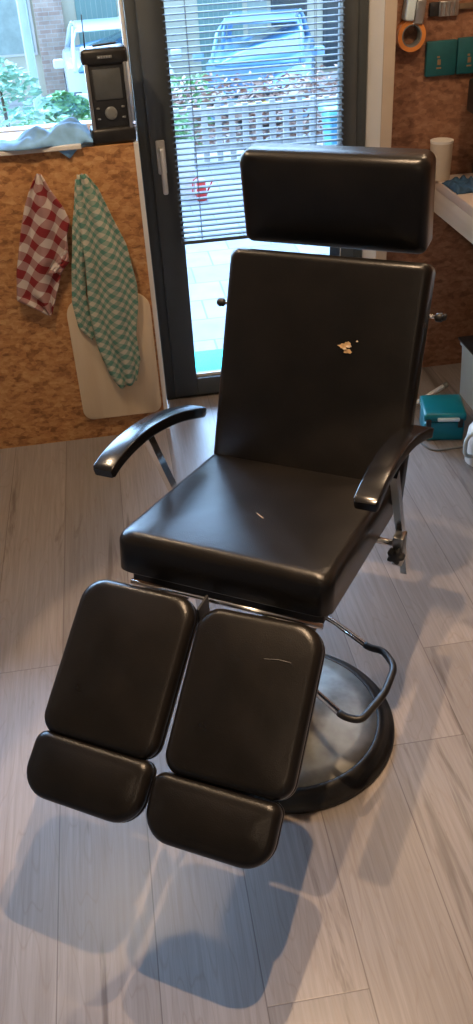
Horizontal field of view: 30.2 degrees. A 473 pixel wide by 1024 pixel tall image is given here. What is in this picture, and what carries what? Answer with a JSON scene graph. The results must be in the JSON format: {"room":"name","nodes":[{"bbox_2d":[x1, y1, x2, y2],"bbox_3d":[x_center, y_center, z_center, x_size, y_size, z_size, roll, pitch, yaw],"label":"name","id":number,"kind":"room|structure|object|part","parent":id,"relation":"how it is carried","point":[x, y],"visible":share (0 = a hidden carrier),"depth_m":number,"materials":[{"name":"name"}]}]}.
{"room":"service shop","nodes":[
{"label":"service shop","id":0,"kind":"room"},
{"bbox_2d":[0,129,163,448],"bbox_3d":[-1.713,-0.814,3.626,2.700,1.200,0.453,-7,35,-5],"label":"wall","id":1,"kind":"structure","parent":0,"point":[41,403],"depth_m":3.53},
{"bbox_2d":[0,129,80,155],"bbox_3d":[-1.630,-1.282,3.224,2.110,0.016,0.335,-7,35,-5],"label":"windowsill","id":2,"kind":"structure","parent":1,"relation":"on","point":[3,136],"depth_m":3.18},
{"bbox_2d":[0,117,92,157],"bbox_3d":[-0.778,-1.359,3.215,0.501,0.123,0.190,-7,35,-5],"label":"cleaning cloth","id":3,"kind":"object","parent":2,"relation":"on","point":[70,130],"visible":0.98,"depth_m":3.19,"materials":[{"name":"blue fabric"}]},
{"bbox_2d":[16,173,69,315],"bbox_3d":[-0.750,-1.013,3.359,0.253,0.538,0.052,-7,35,-5],"label":"tea towel","id":4,"kind":"object","parent":1,"relation":"hanging from","point":[43,254],"visible":1,"depth_m":3.36,"materials":[{"name":"fabric"}]},
{"bbox_2d":[0,0,135,133],"bbox_3d":[-1.582,-1.838,3.114,2.328,1.050,0.070,-7,35,-5],"label":"window","id":5,"kind":"structure","parent":1,"relation":"in","point":[88,123],"depth_m":3.44,"materials":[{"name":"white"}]},
{"bbox_2d":[72,173,139,388],"bbox_3d":[-0.525,-0.887,3.470,0.263,0.875,0.068,0,35,5],"label":"tea towel","id":6,"kind":"object","parent":1,"relation":"hanging from","point":[99,247],"visible":1,"depth_m":3.45,"materials":[{"name":"fabric"}]},
{"bbox_2d":[79,14,136,145],"bbox_3d":[-0.467,-1.549,3.146,0.164,0.418,0.108,-9,35,-8],"label":"radio","id":7,"kind":"object","parent":1,"relation":"on","point":[105,65],"visible":1,"depth_m":3.13,"materials":[{"name":"black plastic"}]},
{"bbox_3d":[-0.463,-1.634,3.067,0.083,0.012,0.008,-9,35,-8],"label":"carry handle","id":8,"kind":"part","parent":7,"relation":"part of","materials":[{"name":"black plastic"}]},
{"bbox_2d":[67,294,160,418],"bbox_3d":[-0.507,-0.645,3.674,0.337,0.542,0.020,-7,35,-5],"label":"cutting board","id":9,"kind":"object","parent":1,"relation":"attached to","point":[101,397],"visible":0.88,"depth_m":3.71,"materials":[{"name":"beige wood"}]},
{"bbox_2d":[133,138,169,428],"bbox_3d":[-0.359,-0.945,3.687,0.018,1.200,0.293,-7,35,-5],"label":"trim","id":10,"kind":"structure","parent":1,"relation":"attached to","point":[136,146],"depth_m":3.50,"materials":[{"name":"white wood"}]},
{"bbox_2d":[0,363,472,1023],"bbox_3d":[-0.258,1.205,1.732,4.700,0.120,6.170,-7,35,-5],"label":"floor","id":11,"kind":"structure","parent":0,"point":[361,912],"depth_m":2.16,"materials":[{"name":"laminate"}]},
{"bbox_2d":[27,143,446,868],"bbox_3d":[0.053,0.048,2.015,0.643,1.425,1.270,11,37,21],"label":"chair","id":12,"kind":"object","parent":11,"relation":"on","point":[316,433],"visible":1,"depth_m":1.95,"materials":[{"name":"black leather"}]},
{"bbox_3d":[-0.194,-0.182,2.094,0.050,0.126,0.478,11,37,21],"label":"armrest","id":13,"kind":"part","parent":12,"relation":"part of","materials":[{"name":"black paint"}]},
{"bbox_3d":[-0.038,-0.538,2.250,0.021,0.022,0.022,11,37,21],"label":"clamp knob","id":14,"kind":"part","parent":12,"relation":"part of","materials":[{"name":"black plastic"}]},
{"bbox_3d":[0.065,0.020,2.041,0.492,0.108,0.527,11,28,21],"label":"seat","id":15,"kind":"part","parent":12,"relation":"part of","materials":[{"name":"black leather"}]},
{"bbox_3d":[0.196,-0.336,2.163,0.500,0.572,0.070,11,16,21],"label":"backrest","id":16,"kind":"part","parent":12,"relation":"part of","materials":[{"name":"black leather"}]},
{"bbox_3d":[0.248,-0.678,2.204,0.028,0.340,0.008,11,37,21],"label":"headrest post","id":17,"kind":"part","parent":12,"relation":"part of","materials":[{"name":"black metal"}]},
{"bbox_3d":[0.141,0.552,2.430,0.494,0.036,0.494,11,37,21],"label":"plate","id":18,"kind":"part","parent":12,"relation":"part of","materials":[{"name":"silver metal"}]},
{"bbox_3d":[0.231,0.376,2.250,0.252,0.017,0.404,-31,43,-33],"label":"pump lever","id":19,"kind":"part","parent":12,"relation":"part of","materials":[{"name":"silver metal"}]},
{"bbox_3d":[0.353,-0.111,1.916,0.050,0.148,0.523,11,37,21],"label":"armrest","id":20,"kind":"part","parent":12,"relation":"part of","materials":[{"name":"black leather"}]},
{"bbox_3d":[0.371,0.102,2.035,0.040,0.041,0.025,11,37,21],"label":"clamp knob","id":21,"kind":"part","parent":12,"relation":"part of","materials":[{"name":"black plastic"}]},
{"bbox_3d":[0.475,-0.452,2.037,0.031,0.027,0.029,11,37,21],"label":"clamp knob","id":22,"kind":"part","parent":12,"relation":"part of","materials":[{"name":"black plastic"}]},
{"bbox_2d":[416,382,448,405],"bbox_3d":[0.848,-0.516,3.932,0.260,0.065,0.028,-24,39,-27],"label":"tube","id":23,"kind":"object","parent":11,"relation":"on","point":[444,385],"visible":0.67,"depth_m":3.95,"materials":[{"name":"plastic"}]},
{"bbox_2d":[420,443,462,450],"bbox_3d":[0.915,-0.310,3.697,0.595,0.008,0.237,9,37,18],"label":"power cable","id":24,"kind":"object","parent":11,"relation":"on","point":[424,445],"visible":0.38,"depth_m":3.63,"materials":[{"name":"grey plastic"}]},
{"bbox_2d":[419,394,466,439],"bbox_3d":[0.871,-0.398,3.721,0.175,0.130,0.198,-1,35,5],"label":"tool case","id":25,"kind":"object","parent":11,"relation":"on","point":[446,414],"visible":0.93,"depth_m":3.66,"materials":[{"name":"teal plastic"}]},
{"bbox_3d":[0.869,-0.438,3.701,0.175,0.041,0.185,-1,35,5],"label":"lid","id":26,"kind":"part","parent":25,"relation":"part of","materials":[{"name":"teal plastic"}]},
{"bbox_3d":[0.876,-0.381,3.621,0.090,0.014,0.015,-1,35,5],"label":"handle","id":27,"kind":"part","parent":25,"relation":"part of","materials":[{"name":"white plastic"}]},
{"bbox_2d":[434,173,472,243],"bbox_3d":[1.499,-0.072,2.513,0.735,0.900,3.740,-7,35,-5],"label":"workbench","id":28,"kind":"object","parent":11,"relation":"on","point":[456,210],"visible":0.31,"depth_m":3.55,"materials":[{"name":"white wood"}]},
{"bbox_2d":[430,137,453,181],"bbox_3d":[0.853,-1.473,3.667,0.095,0.158,0.095,-7,35,-5],"label":"cup","id":29,"kind":"object","parent":28,"relation":"on","point":[442,147],"visible":0.88,"depth_m":3.63,"materials":[{"name":"white plastic"}]},
{"bbox_3d":[0.849,-1.533,3.626,0.095,0.012,0.095,-7,35,-5],"label":"rim lid","id":30,"kind":"part","parent":29,"relation":"part of","materials":[{"name":"white plastic"}]},
{"bbox_2d":[442,175,472,194],"bbox_3d":[0.937,-1.348,3.572,0.145,0.052,0.180,-7,35,-5],"label":"rag","id":31,"kind":"object","parent":28,"relation":"on","point":[462,185],"visible":1,"depth_m":3.54,"materials":[{"name":"blue fabric"}]},
{"bbox_2d":[467,78,472,172],"bbox_3d":[1.078,-1.558,3.555,0.280,0.400,0.246,-7,35,-5],"label":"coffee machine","id":32,"kind":"object","parent":28,"relation":"on","point":[470,89],"visible":1,"depth_m":3.49,"materials":[{"name":"black plastic"}]},
{"bbox_2d":[458,335,472,409],"bbox_3d":[1.131,-0.620,3.895,0.245,0.268,0.240,-7,35,-5],"label":"storage bin","id":33,"kind":"object","parent":11,"relation":"on","point":[466,379],"visible":1,"depth_m":3.89,"materials":[{"name":"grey plastic"}]},
{"bbox_3d":[1.124,-0.725,3.822,0.245,0.012,0.240,-7,35,-5],"label":"lid","id":34,"kind":"part","parent":33,"relation":"part of","materials":[{"name":"black plastic"}]},
{"bbox_2d":[463,422,472,466],"bbox_3d":[0.984,-0.290,3.471,0.151,0.225,0.170,9,37,17],"label":"water jug","id":35,"kind":"object","parent":11,"relation":"on","point":[468,442],"visible":1,"depth_m":3.46,"materials":[{"name":"white plastic"}]},
{"bbox_3d":[0.916,-0.260,3.443,0.062,0.130,0.017,-17,37,-19],"label":"handle","id":36,"kind":"part","parent":35,"relation":"part of","materials":[{"name":"white plastic"}]},
{"bbox_2d":[386,0,472,366],"bbox_3d":[1.060,-1.866,3.634,0.951,2.620,0.200,-7,35,-5],"label":"wall","id":37,"kind":"structure","parent":0,"point":[425,109],"depth_m":3.67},
{"bbox_2d":[376,0,397,259],"bbox_3d":[0.597,-1.591,3.561,0.048,2.300,0.086,-7,35,-5],"label":"trim","id":38,"kind":"structure","parent":37,"relation":"attached to","point":[390,18],"depth_m":3.43,"materials":[{"name":"white wood"}]},
{"bbox_2d":[396,20,425,51],"bbox_3d":[0.678,-1.853,3.413,0.112,0.112,0.064,-7,35,-5],"label":"tape roll","id":39,"kind":"object","parent":37,"relation":"hanging from","point":[421,32],"visible":0.97,"depth_m":3.41,"materials":[{"name":"orange plastic"}]},
{"bbox_2d":[402,0,426,23],"bbox_3d":[0.681,-1.928,3.364,0.083,0.106,0.060,-7,35,-5],"label":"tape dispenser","id":40,"kind":"object","parent":37,"relation":"attached to","point":[414,10],"visible":0.91,"depth_m":3.35,"materials":[{"name":"grey plastic"}]},
{"bbox_2d":[424,36,472,76],"bbox_3d":[0.881,-1.817,3.499,0.263,0.131,0.024,-7,35,-5],"label":"book","id":41,"kind":"object","parent":37,"relation":"attached to","point":[451,56],"visible":1,"depth_m":3.49,"materials":[{"name":"green paper"}]},
{"bbox_2d":[428,0,472,16],"bbox_3d":[0.841,-1.952,3.398,0.195,0.052,0.026,-7,35,-5],"label":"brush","id":42,"kind":"object","parent":37,"relation":"attached to","point":[447,7],"visible":1,"depth_m":3.39,"materials":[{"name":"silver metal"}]},
{"bbox_3d":[0.897,-1.963,3.403,0.080,0.022,0.014,-7,35,-5],"label":"handle","id":43,"kind":"part","parent":42,"relation":"part of","materials":[{"name":"brown wood"}]},
{"bbox_3d":[-1.321,-2.486,2.776,3.749,0.370,0.200,-7,35,-5],"label":"wall","id":44,"kind":"structure","parent":0,"visible":0},
{"bbox_2d":[122,0,368,399],"bbox_3d":[0.068,-1.518,3.550,0.926,2.250,0.168,-7,35,-5],"label":"door","id":45,"kind":"structure","parent":44,"relation":"in","point":[144,26],"depth_m":3.54,"materials":[{"name":"black metal"}]},
{"bbox_3d":[-0.295,-1.377,3.513,0.036,0.200,0.060,-7,35,-5],"label":"handle","id":46,"kind":"part","parent":45,"relation":"part of","materials":[{"name":"metal"}]},
{"bbox_2d":[160,0,345,244],"bbox_3d":[0.072,-1.761,3.329,0.690,1.430,0.036,-7,35,-5],"label":"blind","id":47,"kind":"object","parent":44,"relation":"attached to","point":[241,235],"visible":0.74,"depth_m":3.43,"materials":[{"name":"grey plastic"}]},
{"bbox_3d":[-0.183,-1.724,3.323,0.002,1.376,0.002,-7,35,-5],"label":"ladder cord","id":48,"kind":"part","parent":47,"relation":"part of","materials":[{"name":"fabric"}]},
{"bbox_3d":[-0.179,-1.710,3.302,0.002,1.376,0.002,-7,35,-5],"label":"ladder cord","id":49,"kind":"part","parent":47,"relation":"part of","materials":[{"name":"fabric"}]},
{"bbox_3d":[0.110,-1.180,3.731,0.690,0.014,0.028,-7,35,-5],"label":"rail","id":50,"kind":"part","parent":47,"relation":"part of","materials":[{"name":"grey metal"}]},
{"bbox_3d":[0.305,-1.773,3.347,0.002,1.376,0.002,-7,35,-5],"label":"ladder cord","id":51,"kind":"part","parent":47,"relation":"part of","materials":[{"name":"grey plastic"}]},
{"bbox_3d":[0.398,-1.800,3.377,0.002,1.376,0.002,-7,35,-5],"label":"ladder cord","id":52,"kind":"part","parent":47,"relation":"part of","materials":[{"name":"fabric"}]},
{"bbox_3d":[0.401,-1.786,3.356,0.002,1.376,0.002,-7,35,-5],"label":"ladder cord","id":53,"kind":"part","parent":47,"relation":"part of","materials":[{"name":"fabric"}]},
{"bbox_2d":[362,0,384,258],"bbox_3d":[0.547,-1.596,3.574,0.045,2.300,0.125,-7,35,-5],"label":"door frame","id":54,"kind":"structure","parent":44,"relation":"attached to","point":[376,15],"depth_m":3.46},
{"label":"outside","id":55,"kind":"structure","parent":0,"visible":0},
{"bbox_2d":[0,71,337,145],"bbox_3d":[-0.471,-7.404,16.283,44.000,0.300,17.000,-7,35,-5],"label":"street","id":56,"kind":"structure","parent":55,"point":[15,103],"depth_m":16.46,"materials":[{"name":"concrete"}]},
{"bbox_2d":[18,90,90,125],"bbox_3d":[-1.881,-3.959,9.922,1.562,1.494,1.131,-7,35,-5],"label":"bush","id":57,"kind":"object","parent":56,"relation":"on","point":[77,105],"visible":0.1,"depth_m":9.52,"materials":[{"name":"green plant"}]},
{"bbox_2d":[53,17,181,116],"bbox_3d":[-2.109,-7.736,15.366,2.140,1.465,4.000,-9,35,-8],"label":"car","id":58,"kind":"object","parent":56,"relation":"on","point":[74,74],"visible":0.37,"depth_m":14.79,"materials":[{"name":"white paint"}]},
{"bbox_2d":[53,59,64,68],"bbox_3d":[-2.935,-7.400,14.489,0.180,0.140,0.100,-9,35,-8],"label":"mirror","id":59,"kind":"object","parent":58,"relation":"attached to","point":[57,63],"depth_m":14.45,"materials":[{"name":"white paint"}]},
{"bbox_2d":[170,49,181,57],"bbox_3d":[-1.018,-7.710,14.754,0.180,0.140,0.100,-9,35,-8],"label":"mirror","id":60,"kind":"object","parent":58,"relation":"attached to","point":[173,51],"depth_m":14.71,"materials":[{"name":"white paint"}]},
{"bbox_2d":[0,0,337,98],"bbox_3d":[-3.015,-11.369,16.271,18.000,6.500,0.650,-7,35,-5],"label":"house","id":61,"kind":"structure","parent":56,"relation":"on","point":[49,20],"depth_m":17.48,"materials":[{"name":"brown brick"}]},
{"bbox_3d":[-5.070,-9.908,16.732,2.050,2.200,0.015,-7,35,-5],"label":"pane","id":62,"kind":"part","parent":61,"relation":"part of","materials":[{"name":"clear glass"}]},
{"bbox_3d":[-2.759,-9.909,17.200,0.800,2.980,0.030,-7,35,-5],"label":"garage door","id":63,"kind":"part","parent":61,"relation":"part of","materials":[{"name":"grey metal"}]},
{"bbox_3d":[-0.340,-10.226,17.427,0.900,2.980,0.030,-7,35,-5],"label":"garage door","id":64,"kind":"part","parent":61,"relation":"part of","materials":[{"name":"grey metal"}]},
{"bbox_3d":[0.305,-11.754,16.512,0.400,6.500,0.020,-7,35,-5],"label":"wall panel","id":65,"kind":"part","parent":61,"relation":"part of","materials":[{"name":"white"}]},
{"bbox_3d":[1.040,-10.501,17.446,0.640,2.700,0.015,-7,35,-5],"label":"pane","id":66,"kind":"part","parent":61,"relation":"part of","materials":[{"name":"glass"}]},
{"bbox_3d":[2.156,-10.564,17.608,0.750,2.900,0.015,-7,35,-5],"label":"pane","id":67,"kind":"part","parent":61,"relation":"part of","materials":[{"name":"glass"}]},
{"bbox_2d":[170,73,212,145],"bbox_3d":[-0.796,-5.257,11.936,1.047,1.210,0.758,-7,35,-5],"label":"hedge","id":68,"kind":"object","parent":56,"relation":"on","point":[197,75],"visible":0.04,"depth_m":11.67,"materials":[{"name":"green plant"}]},
{"bbox_2d":[133,64,337,144],"bbox_3d":[1.066,-4.037,8.896,4.475,0.919,0.592,-7,35,-5],"label":"foliage","id":69,"kind":"object","parent":56,"relation":"on","point":[210,74],"visible":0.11,"depth_m":8.68,"materials":[{"name":"green plant"}]},
{"bbox_2d":[192,8,324,124],"bbox_3d":[0.433,-7.608,14.940,2.140,1.465,4.000,1,35,6],"label":"car","id":70,"kind":"object","parent":56,"relation":"on","point":[298,14],"visible":0.37,"depth_m":14.24,"materials":[{"name":"blue paint"}]},
{"bbox_2d":[192,51,203,61],"bbox_3d":[-0.624,-7.420,14.298,0.180,0.140,0.100,1,35,6],"label":"mirror","id":71,"kind":"object","parent":70,"relation":"attached to","point":[194,55],"depth_m":14.26,"materials":[{"name":"blue paint"}]},
{"bbox_2d":[226,91,280,97],"bbox_3d":[0.257,-6.384,13.421,0.840,0.080,0.050,1,35,6],"label":"grille","id":72,"kind":"object","parent":70,"relation":"attached to","point":[267,94],"depth_m":13.42,"materials":[{"name":"black plastic"}]},
{"bbox_2d":[313,46,324,54],"bbox_3d":[1.325,-7.402,14.087,0.180,0.140,0.100,1,35,6],"label":"mirror","id":73,"kind":"object","parent":70,"relation":"attached to","point":[321,52],"depth_m":14.05,"materials":[{"name":"blue paint"}]},
{"bbox_2d":[197,143,322,156],"bbox_3d":[-1.184,-2.772,8.754,12.000,1.330,0.250,-7,35,-5],"label":"wall","id":74,"kind":"structure","parent":56,"relation":"on","point":[238,151],"depth_m":8.50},
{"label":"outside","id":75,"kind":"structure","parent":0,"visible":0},
{"bbox_2d":[181,156,329,351],"bbox_3d":[-0.838,-1.844,6.359,12.000,0.190,4.800,-7,35,-5],"label":"terrace","id":76,"kind":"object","parent":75,"point":[208,264],"depth_m":5.95,"materials":[{"name":"grey tile"}]},
{"bbox_2d":[0,57,69,127],"bbox_3d":[-1.485,-2.326,5.854,0.956,1.287,0.829,-7,35,-5],"label":"conifer shrub","id":77,"kind":"object","parent":76,"relation":"on","point":[6,78],"visible":0.2,"depth_m":5.59,"materials":[{"name":"green plant"}]},
{"bbox_3d":[-1.476,-2.242,5.911,0.055,1.083,0.055,6,36,13],"label":"stem","id":78,"kind":"part","parent":77,"relation":"part of","materials":[{"name":"green plant"}]},
{"bbox_2d":[174,113,195,198],"bbox_3d":[-0.432,-2.872,7.084,0.216,0.630,0.259,-7,35,-5],"label":"planter box","id":79,"kind":"object","parent":76,"relation":"on","point":[186,114],"visible":0.47,"depth_m":6.99,"materials":[{"name":"white plastic"}]},
{"bbox_2d":[192,178,212,200],"bbox_3d":[-0.269,-2.620,7.097,0.182,0.184,0.086,-7,35,-5],"label":"watering can","id":80,"kind":"object","parent":76,"relation":"on","point":[204,183],"visible":0.51,"depth_m":7.08,"materials":[{"name":"red plastic"}]},
{"bbox_2d":[195,349,222,371],"bbox_3d":[0.120,-0.817,4.598,0.780,0.022,0.250,-7,35,-5],"label":"doormat","id":81,"kind":"object","parent":76,"relation":"on","point":[207,360],"visible":0.02,"depth_m":4.57,"materials":[{"name":"teal"}]},
{"bbox_2d":[173,94,336,162],"bbox_3d":[0.872,-3.607,8.127,3.460,0.510,0.060,-7,35,-5],"label":"picket fence","id":82,"kind":"object","parent":76,"relation":"on","point":[314,96],"visible":0.18,"depth_m":8.01,"materials":[{"name":"white wood"}]},
{"bbox_3d":[0.855,-3.770,8.031,3.450,0.050,0.030,-7,35,-5],"label":"rail","id":83,"kind":"part","parent":82,"relation":"part of","materials":[{"name":"white wood"}]},
{"bbox_3d":[0.872,-3.508,8.213,3.450,0.050,0.030,-7,35,-5],"label":"rail","id":84,"kind":"part","parent":82,"relation":"part of","materials":[{"name":"white wood"}]},
{"bbox_2d":[318,102,336,144],"bbox_3d":[0.910,-3.100,7.348,0.380,0.560,0.390,-7,35,-5],"label":"wheelie bin","id":85,"kind":"object","parent":76,"relation":"on","point":[328,107],"visible":0.13,"depth_m":7.17,"materials":[{"name":"blue plastic"}]},
{"bbox_3d":[0.897,-3.306,7.205,0.380,0.059,0.390,-7,35,-5],"label":"lid","id":86,"kind":"part","parent":85,"relation":"part of","materials":[{"name":"blue plastic"}]},
{"bbox_2d":[322,113,336,144],"bbox_3d":[0.910,-3.095,7.357,0.340,0.460,0.340,-7,35,-5],"label":"tub","id":87,"kind":"object","parent":85,"relation":"in","point":[323,114],"depth_m":7.19,"materials":[{"name":"blue plastic"}]},
{"bbox_3d":[-3.950,-2.362,7.224,6.150,0.015,1.820,-7,35,-5],"label":"gravel strip","id":88,"kind":"object","parent":76,"relation":"on","visible":0},
{"bbox_2d":[16,0,44,124],"bbox_3d":[-1.510,-3.458,6.301,0.120,2.600,0.120,-7,35,-5],"label":"post","id":89,"kind":"object","parent":88,"relation":"on","point":[21,4],"visible":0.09,"depth_m":6.34,"materials":[{"name":"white metal"}]}
]}

